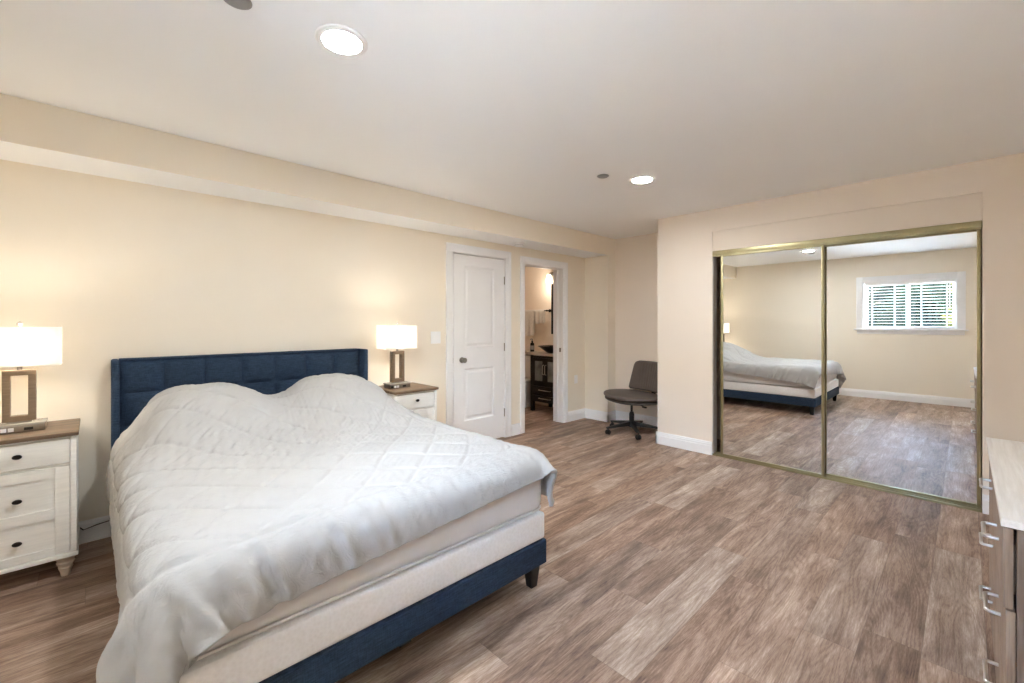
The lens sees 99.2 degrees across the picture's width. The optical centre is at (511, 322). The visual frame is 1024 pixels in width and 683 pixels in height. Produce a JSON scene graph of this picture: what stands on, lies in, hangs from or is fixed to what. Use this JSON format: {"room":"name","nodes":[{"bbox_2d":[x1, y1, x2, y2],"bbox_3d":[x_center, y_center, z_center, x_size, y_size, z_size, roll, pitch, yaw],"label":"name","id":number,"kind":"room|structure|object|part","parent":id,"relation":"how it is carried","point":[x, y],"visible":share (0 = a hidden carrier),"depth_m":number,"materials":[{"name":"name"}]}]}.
{"room":"bedroom","nodes":[
{"label":"bedroom","id":0,"kind":"room"},
{"bbox_2d":[0,159,584,521],"bbox_3d":[-0.983,0.096,4.254,6.120,2.448,0.160,0,0,-44],"label":"wall","id":1,"kind":"structure","parent":0,"point":[125,269],"depth_m":2.98,"materials":[{"name":"beige paint"}]},
{"bbox_2d":[80,520,108,529],"bbox_3d":[-2.548,1.078,2.605,0.343,0.318,0.014,0,0,-44],"label":"power cord","id":2,"kind":"object","parent":1,"relation":"attached to","point":[108,520],"visible":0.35,"depth_m":2.63,"materials":[{"name":"black plastic"}]},
{"bbox_2d":[79,408,584,543],"bbox_3d":[-0.998,1.255,4.118,5.590,0.130,0.016,0,0,-44],"label":"baseboard","id":3,"kind":"structure","parent":1,"relation":"attached to","point":[103,530],"depth_m":2.66,"materials":[{"name":"white paint"}]},
{"bbox_2d":[431,331,440,343],"bbox_3d":[-0.759,0.150,4.350,0.116,0.120,0.012,0,0,-44],"label":"light switch","id":4,"kind":"object","parent":1,"relation":"attached to","point":[435,336],"visible":1,"depth_m":4.35,"materials":[{"name":"white plastic"}]},
{"bbox_2d":[446,242,510,436],"bbox_3d":[-0.398,0.252,4.806,0.908,2.136,0.186,0,0,-44],"label":"trim","id":5,"kind":"structure","parent":1,"relation":"attached to","point":[451,248],"depth_m":4.72,"materials":[{"name":"white paint"}]},
{"bbox_2d":[453,253,504,438],"bbox_3d":[-0.344,0.296,4.741,0.743,2.024,0.101,0,0,-44],"label":"door","id":6,"kind":"structure","parent":1,"relation":"in","point":[478,282],"depth_m":4.75,"materials":[{"name":"white paint"}]},
{"bbox_3d":[-0.505,0.395,4.561,0.062,0.062,0.065,0,0,-44],"label":"knob","id":7,"kind":"part","parent":6,"relation":"part of","materials":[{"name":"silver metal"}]},
{"bbox_2d":[520,256,567,433],"bbox_3d":[0.360,0.265,5.535,0.878,2.110,0.186,0,0,-44],"label":"trim","id":8,"kind":"structure","parent":1,"relation":"attached to","point":[560,269],"depth_m":5.75,"materials":[{"name":"white paint"}]},
{"bbox_2d":[574,375,577,383],"bbox_3d":[0.869,0.770,5.920,0.070,0.114,0.007,0,0,-44],"label":"wall outlet","id":9,"kind":"object","parent":1,"relation":"attached to","point":[575,376],"visible":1,"depth_m":5.91,"materials":[{"name":"white plastic"}]},
{"bbox_2d":[0,93,607,257],"bbox_3d":[-0.873,-1.012,3.987,5.590,0.233,0.378,0,0,-44],"label":"ceiling soffit","id":10,"kind":"structure","parent":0,"point":[31,132],"depth_m":2.87,"materials":[{"name":"beige paint"}]},
{"bbox_2d":[0,404,995,682],"bbox_3d":[-0.144,1.380,3.468,6.400,0.120,6.600,0,0,-44],"label":"floor","id":11,"kind":"structure","parent":0,"point":[663,564],"depth_m":2.15,"materials":[{"name":"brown wood"}]},
{"bbox_2d":[0,418,80,576],"bbox_3d":[-2.558,0.943,2.276,0.428,0.755,0.442,0,0,-44],"label":"nightstand","id":12,"kind":"object","parent":11,"relation":"on","point":[39,469],"visible":0.99,"depth_m":2.20,"materials":[{"name":"white paint"}]},
{"bbox_3d":[-2.414,1.081,2.127,0.034,0.024,0.027,0,0,-44],"label":"knob","id":13,"kind":"part","parent":12,"relation":"part of","materials":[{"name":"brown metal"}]},
{"bbox_3d":[-2.414,0.875,2.127,0.034,0.024,0.027,0,0,-44],"label":"knob","id":14,"kind":"part","parent":12,"relation":"part of","materials":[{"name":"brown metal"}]},
{"bbox_3d":[-2.414,0.657,2.127,0.034,0.024,0.027,0,0,-44],"label":"knob","id":15,"kind":"part","parent":12,"relation":"part of","materials":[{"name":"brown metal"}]},
{"bbox_3d":[-2.433,0.971,2.146,0.254,0.358,0.008,0,0,-44],"label":"inset panel","id":16,"kind":"part","parent":12,"relation":"part of","materials":[{"name":"white paint"}]},
{"bbox_2d":[0,321,62,434],"bbox_3d":[-2.569,0.280,2.275,0.309,0.570,0.175,0,0,-44],"label":"table lamp","id":17,"kind":"object","parent":12,"relation":"on","point":[20,347],"visible":1,"depth_m":2.25,"materials":[{"name":"white fabric"}]},
{"bbox_3d":[-2.569,0.380,2.275,0.118,0.265,0.044,0,0,-44],"label":"lamp frame","id":18,"kind":"part","parent":17,"relation":"part of","materials":[{"name":"brown wood"}]},
{"bbox_3d":[-2.569,0.525,2.275,0.196,0.010,0.126,0,0,-44],"label":"plate","id":19,"kind":"part","parent":17,"relation":"part of","materials":[{"name":"clear plastic"}]},
{"bbox_3d":[-2.569,0.124,2.275,0.304,0.200,0.170,0,0,-44],"label":"lamp shade","id":20,"kind":"part","parent":17,"relation":"part of","materials":[{"name":"white fabric"}]},
{"bbox_3d":[-2.569,0.025,2.275,0.309,0.003,0.175,0,0,-44],"label":"shade trim","id":21,"kind":"part","parent":17,"relation":"part of","materials":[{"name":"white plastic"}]},
{"bbox_3d":[-2.569,0.224,2.275,0.309,0.003,0.175,0,0,-44],"label":"shade trim","id":22,"kind":"part","parent":17,"relation":"part of","materials":[{"name":"white fabric"}]},
{"bbox_3d":[-2.431,0.964,2.144,0.360,0.448,0.018,0,0,-44],"label":"drawer","id":23,"kind":"part","parent":12,"relation":"part of","materials":[{"name":"white paint"}]},
{"bbox_3d":[-2.431,0.662,2.144,0.360,0.124,0.018,0,0,-44],"label":"drawer","id":24,"kind":"part","parent":12,"relation":"part of","materials":[{"name":"white paint"}]},
{"bbox_3d":[-2.336,1.267,2.282,0.084,0.106,0.084,0,0,-44],"label":"leg","id":25,"kind":"part","parent":12,"relation":"part of","materials":[{"name":"brown wood"}]},
{"bbox_2d":[111,348,545,682],"bbox_3d":[-1.134,0.771,2.442,1.590,1.098,2.188,0,0,-44],"label":"bed","id":26,"kind":"object","parent":11,"relation":"on","point":[134,381],"visible":0.3,"depth_m":2.58,"materials":[{"name":"blue fabric"}]},
{"bbox_3d":[-1.857,0.635,3.193,1.516,0.800,0.093,0,0,-44],"label":"headboard","id":27,"kind":"part","parent":26,"relation":"part of","materials":[{"name":"blue fabric"}]},
{"bbox_2d":[179,510,543,682],"bbox_3d":[-1.084,1.014,2.377,1.541,0.132,2.011,0,0,-44],"label":"box spring","id":28,"kind":"object","parent":26,"relation":"on","point":[254,659],"visible":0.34,"depth_m":1.50,"materials":[{"name":"white fabric"}]},
{"bbox_2d":[188,479,540,664],"bbox_3d":[-1.077,0.817,2.392,1.540,0.258,2.011,0,0,-44],"label":"mattress","id":29,"kind":"object","parent":28,"relation":"on","point":[520,503],"visible":0.19,"depth_m":1.65,"materials":[{"name":"white fabric"}]},
{"bbox_2d":[96,373,556,682],"bbox_3d":[-1.076,0.743,2.331,1.793,0.740,2.144,0,0,-44],"label":"comforter","id":30,"kind":"object","parent":29,"relation":"on","point":[230,503],"visible":1,"depth_m":1.69,"materials":[{"name":"white fabric"}]},
{"bbox_3d":[-0.395,1.142,1.659,1.550,0.120,0.035,0,0,-44],"label":"foot rail","id":31,"kind":"part","parent":26,"relation":"part of","materials":[{"name":"blue fabric"}]},
{"bbox_3d":[0.098,1.261,2.185,0.063,0.118,0.063,0,0,-44],"label":"leg","id":32,"kind":"part","parent":26,"relation":"part of","materials":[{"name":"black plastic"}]},
{"bbox_2d":[379,382,438,420],"bbox_3d":[-0.943,0.943,3.830,0.428,0.755,0.442,0,0,-44],"label":"nightstand","id":33,"kind":"object","parent":11,"relation":"on","point":[419,398],"visible":0.13,"depth_m":3.73,"materials":[{"name":"white paint"}]},
{"bbox_2d":[376,322,416,388],"bbox_3d":[-0.998,0.280,3.786,0.309,0.570,0.175,0,0,-44],"label":"table lamp","id":34,"kind":"object","parent":33,"relation":"on","point":[396,336],"visible":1,"depth_m":3.73,"materials":[{"name":"white fabric"}]},
{"bbox_3d":[-0.998,0.025,3.786,0.309,0.003,0.175,0,0,-44],"label":"shade trim","id":35,"kind":"part","parent":34,"relation":"part of","materials":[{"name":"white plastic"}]},
{"bbox_3d":[-0.998,0.124,3.786,0.304,0.200,0.170,0,0,-44],"label":"lamp shade","id":36,"kind":"part","parent":34,"relation":"part of","materials":[{"name":"white fabric"}]},
{"bbox_3d":[-0.998,0.380,3.786,0.118,0.265,0.044,0,0,-44],"label":"lamp frame","id":37,"kind":"part","parent":34,"relation":"part of","materials":[{"name":"brown wood"}]},
{"bbox_3d":[-0.998,0.525,3.786,0.196,0.010,0.126,0,0,-44],"label":"plate","id":38,"kind":"part","parent":34,"relation":"part of","materials":[{"name":"clear plastic"}]},
{"bbox_3d":[-0.815,0.662,3.697,0.360,0.124,0.018,0,0,-44],"label":"drawer","id":39,"kind":"part","parent":33,"relation":"part of","materials":[{"name":"white paint"}]},
{"bbox_3d":[-0.815,0.964,3.697,0.360,0.448,0.018,0,0,-44],"label":"drawer","id":40,"kind":"part","parent":33,"relation":"part of","materials":[{"name":"white paint"}]},
{"bbox_2d":[525,354,529,407],"bbox_3d":[0.164,0.925,6.873,0.625,0.790,0.420,0,0,-44],"label":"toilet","id":41,"kind":"object","parent":11,"relation":"on","point":[527,357],"visible":0.19,"depth_m":6.84,"materials":[{"name":"white ceramic"}]},
{"bbox_3d":[0.325,0.740,7.027,0.170,0.360,0.400,0,0,-44],"label":"tank","id":42,"kind":"part","parent":41,"relation":"part of","materials":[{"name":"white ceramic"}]},
{"bbox_3d":[0.130,1.120,6.840,0.530,0.400,0.370,0,0,-44],"label":"bowl","id":43,"kind":"part","parent":41,"relation":"part of","materials":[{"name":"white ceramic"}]},
{"bbox_2d":[530,355,552,410],"bbox_3d":[0.633,0.902,6.477,0.503,0.835,0.600,0,0,-44],"label":"bathroom vanity","id":44,"kind":"object","parent":11,"relation":"on","point":[541,367],"visible":0.58,"depth_m":6.39,"materials":[{"name":"brown paint"}]},
{"bbox_3d":[0.395,0.713,6.422,0.004,0.293,0.160,0,0,-44],"label":"door glass","id":45,"kind":"part","parent":44,"relation":"part of","materials":[{"name":"grey glass"}]},
{"bbox_2d":[525,350,552,355],"bbox_3d":[0.398,0.470,6.744,0.472,0.028,1.330,0,0,-44],"label":"countertop","id":46,"kind":"structure","parent":44,"relation":"on","point":[540,353],"depth_m":6.48,"materials":[{"name":"beige stone"}]},
{"bbox_2d":[530,339,533,351],"bbox_3d":[0.316,0.354,6.853,0.068,0.203,0.068,0,0,1],"label":"soap dispenser","id":47,"kind":"object","parent":46,"relation":"on","point":[531,343],"visible":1,"depth_m":6.83,"materials":[{"name":"black plastic"}]},
{"bbox_2d":[538,345,552,352],"bbox_3d":[0.598,0.402,6.520,0.432,0.108,0.432,0,0,-44],"label":"vessel sink","id":48,"kind":"object","parent":46,"relation":"in","point":[547,348],"visible":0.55,"depth_m":6.41,"materials":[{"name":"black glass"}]},
{"bbox_3d":[0.396,0.713,6.423,0.018,0.379,0.246,0,0,-44],"label":"cabinet door","id":49,"kind":"part","parent":44,"relation":"part of","materials":[{"name":"brown paint"}]},
{"bbox_3d":[0.483,1.109,6.333,0.016,0.065,0.492,0,0,-44],"label":"drawer","id":50,"kind":"part","parent":44,"relation":"part of","materials":[{"name":"brown paint"}]},
{"bbox_3d":[0.483,0.990,6.333,0.016,0.105,0.492,0,0,-44],"label":"drawer","id":51,"kind":"part","parent":44,"relation":"part of","materials":[{"name":"brown paint"}]},
{"bbox_3d":[0.569,0.713,6.242,0.018,0.379,0.246,0,0,-44],"label":"cabinet door","id":52,"kind":"part","parent":44,"relation":"part of","materials":[{"name":"brown paint"}]},
{"bbox_3d":[0.568,0.713,6.242,0.004,0.293,0.160,0,0,-44],"label":"door glass","id":53,"kind":"part","parent":44,"relation":"part of","materials":[{"name":"grey glass"}]},
{"bbox_2d":[604,360,657,439],"bbox_3d":[1.439,0.900,5.232,0.696,0.840,0.790,0,0,-24],"label":"office chair","id":54,"kind":"object","parent":11,"relation":"on","point":[644,376],"visible":0.86,"depth_m":5.22,"materials":[{"name":"grey fabric"}]},
{"bbox_3d":[1.435,0.871,5.230,0.530,0.065,0.790,0,0,-24],"label":"seat","id":55,"kind":"part","parent":54,"relation":"part of","materials":[{"name":"grey fabric"}]},
{"bbox_3d":[1.676,0.659,5.337,0.166,0.358,0.590,0,0,-24],"label":"backrest","id":56,"kind":"part","parent":54,"relation":"part of","materials":[{"name":"grey fabric"}]},
{"bbox_2d":[979,437,1023,682],"bbox_3d":[1.867,0.920,1.423,1.180,0.800,0.468,0,0,-44],"label":"dresser","id":57,"kind":"object","parent":11,"relation":"on","point":[1005,535],"visible":1,"depth_m":1.29,"materials":[{"name":"brown wood"}]},
{"bbox_3d":[1.929,1.105,1.776,0.139,0.010,0.036,0,0,-44],"label":"handle","id":58,"kind":"part","parent":57,"relation":"part of","materials":[{"name":"silver metal"}]},
{"bbox_3d":[1.929,0.883,1.776,0.139,0.010,0.036,0,0,-44],"label":"handle","id":59,"kind":"part","parent":57,"relation":"part of","materials":[{"name":"silver metal"}]},
{"bbox_3d":[1.929,0.656,1.776,0.139,0.010,0.036,0,0,-44],"label":"handle","id":60,"kind":"part","parent":57,"relation":"part of","materials":[{"name":"silver metal"}]},
{"bbox_3d":[1.509,0.656,1.378,0.139,0.010,0.036,0,0,-44],"label":"handle","id":61,"kind":"part","parent":57,"relation":"part of","materials":[{"name":"silver metal"}]},
{"bbox_3d":[1.512,1.105,1.375,0.139,0.010,0.036,0,0,-44],"label":"handle","id":62,"kind":"part","parent":57,"relation":"part of","materials":[{"name":"silver metal"}]},
{"bbox_3d":[1.512,0.883,1.375,0.139,0.010,0.036,0,0,-44],"label":"handle","id":63,"kind":"part","parent":57,"relation":"part of","materials":[{"name":"silver metal"}]},
{"bbox_3d":[2.079,0.654,1.620,0.575,0.213,0.398,0,0,-44],"label":"drawer","id":64,"kind":"part","parent":57,"relation":"part of","materials":[{"name":"grey wood"}]},
{"bbox_3d":[2.079,1.123,1.620,0.575,0.254,0.398,0,0,-44],"label":"drawer","id":65,"kind":"part","parent":57,"relation":"part of","materials":[{"name":"grey wood"}]},
{"bbox_3d":[2.079,0.878,1.620,0.575,0.223,0.398,0,0,-44],"label":"drawer","id":66,"kind":"part","parent":57,"relation":"part of","materials":[{"name":"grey wood"}]},
{"bbox_3d":[1.661,1.123,1.219,0.575,0.254,0.398,0,0,-44],"label":"drawer","id":67,"kind":"part","parent":57,"relation":"part of","materials":[{"name":"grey wood"}]},
{"bbox_3d":[1.660,0.654,1.220,0.575,0.213,0.402,0,0,-44],"label":"drawer","id":68,"kind":"part","parent":57,"relation":"part of","materials":[{"name":"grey wood"}]},
{"bbox_3d":[1.661,0.878,1.219,0.575,0.223,0.398,0,0,-44],"label":"drawer","id":69,"kind":"part","parent":57,"relation":"part of","materials":[{"name":"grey wood"}]},
{"bbox_3d":[1.478,0.931,1.008,0.020,0.778,0.408,0,0,-44],"label":"panel","id":70,"kind":"part","parent":57,"relation":"part of","materials":[{"name":"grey wood"}]},
{"bbox_2d":[0,0,1023,238],"bbox_3d":[-0.144,-1.188,3.468,6.400,0.120,6.600,0,0,-44],"label":"ceiling","id":71,"kind":"structure","parent":0,"point":[513,107],"depth_m":2.07,"materials":[{"name":"white paint"}]},
{"bbox_2d":[224,0,251,9],"bbox_3d":[-0.962,-1.124,1.525,0.092,0.008,0.092,0,0,-44],"label":"sprinkler cover","id":72,"kind":"object","parent":71,"relation":"attached to","point":[238,4],"visible":1,"depth_m":1.54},
{"bbox_2d":[315,24,367,56],"bbox_3d":[-0.681,-1.123,1.747,0.200,0.009,0.200,0,0,-44],"label":"recessed light","id":73,"kind":"object","parent":71,"relation":"in","point":[341,40],"visible":1,"depth_m":1.74,"materials":[{"name":"white paint"}]},
{"bbox_2d":[597,174,608,178],"bbox_3d":[0.701,-1.124,3.357,0.092,0.008,0.092,0,0,-44],"label":"sprinkler cover","id":74,"kind":"object","parent":71,"relation":"attached to","point":[602,176],"visible":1,"depth_m":3.35,"materials":[{"name":"white metal"}]},
{"bbox_2d":[629,175,654,183],"bbox_3d":[1.026,-1.123,3.439,0.200,0.009,0.200,0,0,-44],"label":"recessed light","id":75,"kind":"object","parent":71,"relation":"in","point":[642,179],"visible":1,"depth_m":3.43,"materials":[{"name":"white paint"}]},
{"bbox_2d":[525,266,552,405],"bbox_3d":[0.455,0.096,7.116,0.120,2.448,1.972,0,0,-44],"label":"wall","id":76,"kind":"structure","parent":0,"point":[537,291],"depth_m":7.04,"materials":[{"name":"beige paint"}]},
{"bbox_2d":[545,272,552,281],"bbox_3d":[0.705,-0.710,6.643,0.171,0.160,0.440,0,0,-44],"label":"vanity light","id":77,"kind":"object","parent":76,"relation":"attached to","point":[549,278],"visible":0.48,"depth_m":6.71,"materials":[{"name":"white glass"}]},
{"bbox_2d":[551,284,552,333],"bbox_3d":[0.818,-0.210,6.627,0.030,0.780,0.560,0,0,-44],"label":"bathroom mirror","id":78,"kind":"object","parent":76,"relation":"attached to","point":[551,284],"visible":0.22,"depth_m":6.81,"materials":[{"name":"brown mirror"}]},
{"bbox_3d":[0.365,-0.185,7.052,0.095,0.048,0.628,0,0,-44],"label":"towel bar","id":79,"kind":"object","parent":76,"relation":"attached to","visible":0},
{"bbox_2d":[525,310,534,335],"bbox_3d":[0.256,0.009,7.113,0.053,0.428,0.290,0,0,-44],"label":"bath towel","id":80,"kind":"object","parent":79,"relation":"hanging from","point":[529,314],"visible":0.73,"depth_m":7.05,"materials":[{"name":"beige fabric"}]},
{"bbox_2d":[534,309,544,323],"bbox_3d":[0.436,-0.091,6.926,0.053,0.228,0.210,0,0,-44],"label":"hand towel","id":81,"kind":"object","parent":79,"relation":"hanging from","point":[539,315],"visible":1,"depth_m":6.89,"materials":[{"name":"beige fabric"}]},
{"bbox_2d":[585,238,614,411],"bbox_3d":[1.207,0.096,5.987,0.180,2.448,0.378,0,0,-44],"label":"wall column","id":82,"kind":"structure","parent":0,"point":[599,270],"depth_m":5.88,"materials":[{"name":"beige paint"}]},
{"bbox_2d":[585,408,615,421],"bbox_3d":[1.207,1.255,5.976,0.196,0.130,0.394,0,0,-44],"label":"baseboard","id":83,"kind":"structure","parent":82,"relation":"attached to","point":[589,413],"depth_m":5.87,"materials":[{"name":"white paint"}]},
{"bbox_2d":[615,229,981,477],"bbox_3d":[2.680,0.096,4.650,0.090,2.448,4.348,0,0,-44],"label":"wall","id":84,"kind":"structure","parent":0,"point":[636,257],"depth_m":5.65,"materials":[{"name":"beige paint"}]},
{"bbox_2d":[658,152,1023,494],"bbox_3d":[2.621,0.096,3.777,0.115,2.448,2.852,0,0,-44],"label":"wall","id":85,"kind":"structure","parent":0,"point":[991,191],"depth_m":3.50,"materials":[{"name":"beige paint"}]},
{"bbox_2d":[713,257,716,452],"bbox_3d":[2.037,0.320,4.381,0.090,1.960,0.003,0,0,-44],"label":"trim","id":86,"kind":"structure","parent":85,"relation":"attached to","point":[714,258],"depth_m":4.37,"materials":[{"name":"gold paint"}]},
{"bbox_2d":[721,245,824,476],"bbox_3d":[2.357,0.326,4.001,0.030,1.970,0.844,0,0,-44],"label":"mirror door","id":87,"kind":"structure","parent":85,"relation":"in","point":[773,302],"depth_m":3.96,"materials":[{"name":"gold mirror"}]},
{"bbox_2d":[616,410,988,514],"bbox_3d":[2.480,1.255,4.306,0.676,0.130,3.810,0,0,-44],"label":"baseboard","id":88,"kind":"structure","parent":85,"relation":"attached to","point":[691,444],"depth_m":4.59,"materials":[{"name":"white paint"}]},
{"bbox_2d":[712,220,981,256],"bbox_3d":[2.664,-0.680,3.717,0.106,0.057,1.825,0,0,-44],"label":"trim","id":89,"kind":"structure","parent":85,"relation":"attached to","point":[973,225],"depth_m":3.51,"materials":[{"name":"gold metal"}]},
{"bbox_2d":[712,451,981,512],"bbox_3d":[2.665,1.312,3.718,0.104,0.017,1.825,0,0,-44],"label":"trim","id":90,"kind":"structure","parent":85,"relation":"attached to","point":[972,508],"depth_m":3.44,"materials":[{"name":"gold metal"}]},
{"bbox_2d":[825,229,980,507],"bbox_3d":[2.984,0.326,3.414,0.030,1.970,0.938,0,0,-44],"label":"mirror door","id":91,"kind":"structure","parent":85,"relation":"in","point":[903,314],"depth_m":3.36,"materials":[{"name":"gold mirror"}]}
]}

